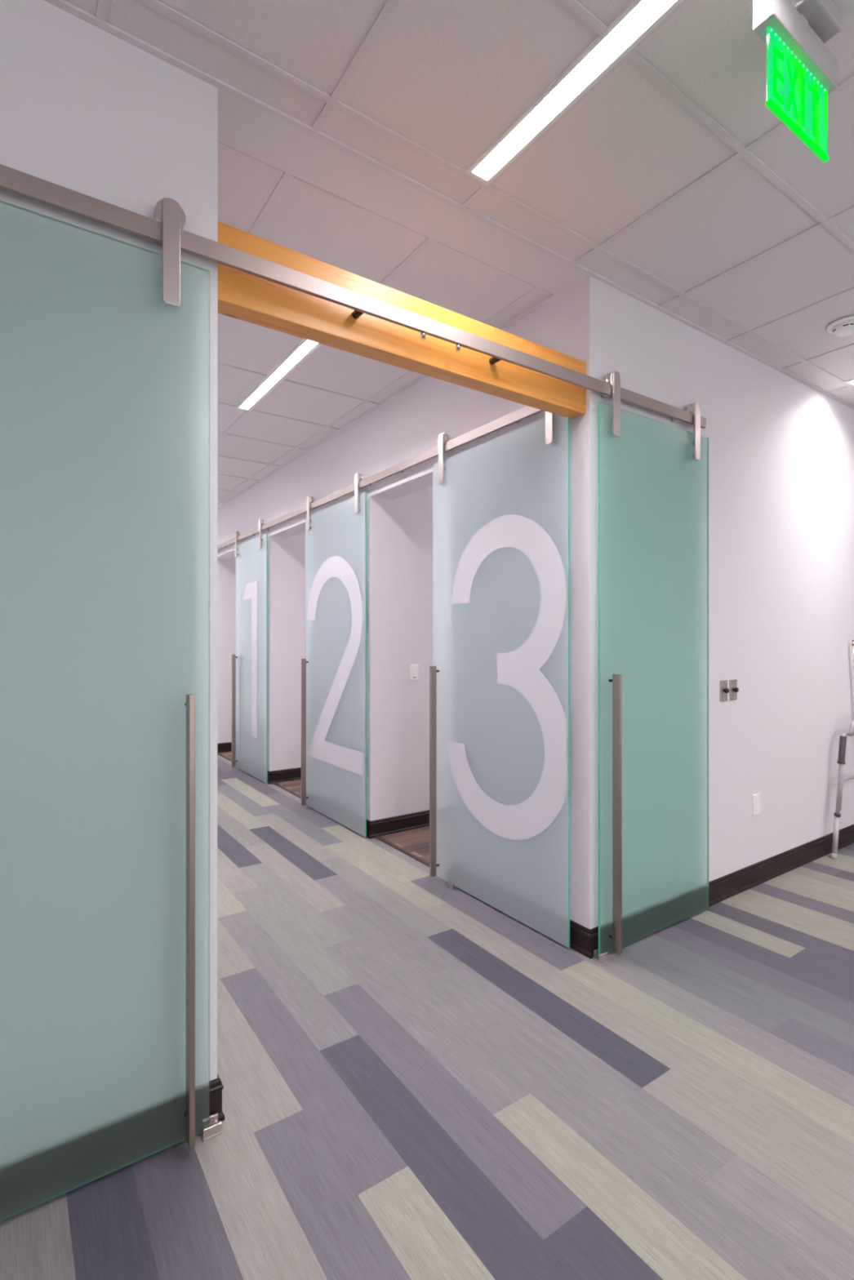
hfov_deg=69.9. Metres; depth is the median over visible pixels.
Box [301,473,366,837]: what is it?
door
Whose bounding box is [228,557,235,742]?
wall
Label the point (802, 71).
exit sign
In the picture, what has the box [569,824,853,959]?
baseboard
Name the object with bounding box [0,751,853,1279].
floor
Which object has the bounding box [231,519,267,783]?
door
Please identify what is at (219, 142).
trim
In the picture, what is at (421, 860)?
trim
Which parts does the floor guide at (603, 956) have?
plate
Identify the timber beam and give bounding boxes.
[217,221,585,418]
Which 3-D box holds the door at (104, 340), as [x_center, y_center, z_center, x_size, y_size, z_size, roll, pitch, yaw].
[-0.303,0.096,1.972,4.242,2.611,0.123,0,0,-35]
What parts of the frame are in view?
leg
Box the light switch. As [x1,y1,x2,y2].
[409,664,417,679]
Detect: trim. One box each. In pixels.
[217,752,429,866]
[218,142,552,294]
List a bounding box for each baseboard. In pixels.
[208,1073,224,1121]
[217,742,231,752]
[267,767,301,783]
[366,809,429,839]
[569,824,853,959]
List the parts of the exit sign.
panel, stem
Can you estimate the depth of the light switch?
4.58 m
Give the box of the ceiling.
[65,0,853,505]
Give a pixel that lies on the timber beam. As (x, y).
(242, 295)
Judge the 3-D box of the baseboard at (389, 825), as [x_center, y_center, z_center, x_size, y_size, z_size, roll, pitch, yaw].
[0.538,1.359,5.677,3.062,0.120,1.100,0,0,-35]
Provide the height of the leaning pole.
1.413 m
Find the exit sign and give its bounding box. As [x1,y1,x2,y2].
[752,0,841,162]
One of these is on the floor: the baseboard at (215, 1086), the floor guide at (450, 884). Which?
the floor guide at (450, 884)
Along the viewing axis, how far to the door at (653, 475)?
2.91 m
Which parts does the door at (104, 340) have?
handle, sliding door rail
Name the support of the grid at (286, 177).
attached to the ceiling
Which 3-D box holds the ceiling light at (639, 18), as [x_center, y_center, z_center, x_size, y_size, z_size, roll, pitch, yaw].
[0.530,-1.659,1.655,0.102,0.052,1.243,0,0,-35]
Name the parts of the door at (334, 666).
handle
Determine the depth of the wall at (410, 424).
4.45 m
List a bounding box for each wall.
[0,0,217,1081]
[217,295,558,821]
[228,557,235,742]
[287,531,305,768]
[392,484,432,817]
[558,275,853,928]
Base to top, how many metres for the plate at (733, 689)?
0.114 m
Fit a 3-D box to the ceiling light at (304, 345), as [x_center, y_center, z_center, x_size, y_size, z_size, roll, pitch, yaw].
[-0.856,-1.656,3.686,0.102,0.052,1.548,0,0,-35]
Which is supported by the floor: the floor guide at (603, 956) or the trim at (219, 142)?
the floor guide at (603, 956)
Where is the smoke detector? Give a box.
[826,315,853,337]
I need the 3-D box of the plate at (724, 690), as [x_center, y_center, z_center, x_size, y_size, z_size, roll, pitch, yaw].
[1.633,0.278,3.344,0.070,0.114,0.029,0,0,-35]
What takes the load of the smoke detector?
attached to the ceiling
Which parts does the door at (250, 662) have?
handle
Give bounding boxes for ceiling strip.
[217,88,588,296]
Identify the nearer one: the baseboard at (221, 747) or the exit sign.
the exit sign
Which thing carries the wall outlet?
attached to the wall at (781, 449)
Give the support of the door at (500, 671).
in the wall at (410, 424)
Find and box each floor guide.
[200,1112,222,1141]
[447,880,457,888]
[592,948,608,962]
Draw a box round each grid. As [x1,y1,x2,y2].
[44,0,853,408]
[217,172,556,507]
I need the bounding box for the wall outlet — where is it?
[752,793,759,815]
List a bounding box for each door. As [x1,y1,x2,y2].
[0,164,706,1222]
[217,405,569,947]
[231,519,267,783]
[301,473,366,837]
[598,371,708,954]
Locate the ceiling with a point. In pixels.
(449, 77)
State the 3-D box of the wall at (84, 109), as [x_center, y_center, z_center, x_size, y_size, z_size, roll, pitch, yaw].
[-2.201,-0.113,0.828,3.717,3.048,0.187,0,0,-35]
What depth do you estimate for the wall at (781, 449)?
3.50 m
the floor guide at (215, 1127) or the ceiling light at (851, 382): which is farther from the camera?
the ceiling light at (851, 382)
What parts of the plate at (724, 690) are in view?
knob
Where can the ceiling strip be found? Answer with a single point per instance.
(243, 127)
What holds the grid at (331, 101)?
attached to the ceiling
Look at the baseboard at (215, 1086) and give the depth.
1.79 m
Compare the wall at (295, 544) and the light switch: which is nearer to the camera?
the light switch
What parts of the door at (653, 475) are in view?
handle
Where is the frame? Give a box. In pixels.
[830,720,853,859]
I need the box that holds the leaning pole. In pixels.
[851,640,853,670]
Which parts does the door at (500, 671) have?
sliding door rail, handle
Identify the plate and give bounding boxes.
[720,680,728,701]
[728,679,738,700]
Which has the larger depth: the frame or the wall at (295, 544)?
the wall at (295, 544)
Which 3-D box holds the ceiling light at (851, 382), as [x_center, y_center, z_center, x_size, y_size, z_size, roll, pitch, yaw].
[3.039,-1.657,3.386,0.102,0.052,1.243,0,0,-35]
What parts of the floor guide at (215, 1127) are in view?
plate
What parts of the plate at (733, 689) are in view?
knob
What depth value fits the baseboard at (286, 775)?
6.12 m
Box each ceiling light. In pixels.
[236,338,321,410]
[465,0,684,185]
[844,378,853,386]
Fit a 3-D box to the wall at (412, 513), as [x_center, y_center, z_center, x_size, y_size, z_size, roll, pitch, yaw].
[0.890,-0.106,5.348,2.858,3.048,0.120,0,0,-35]

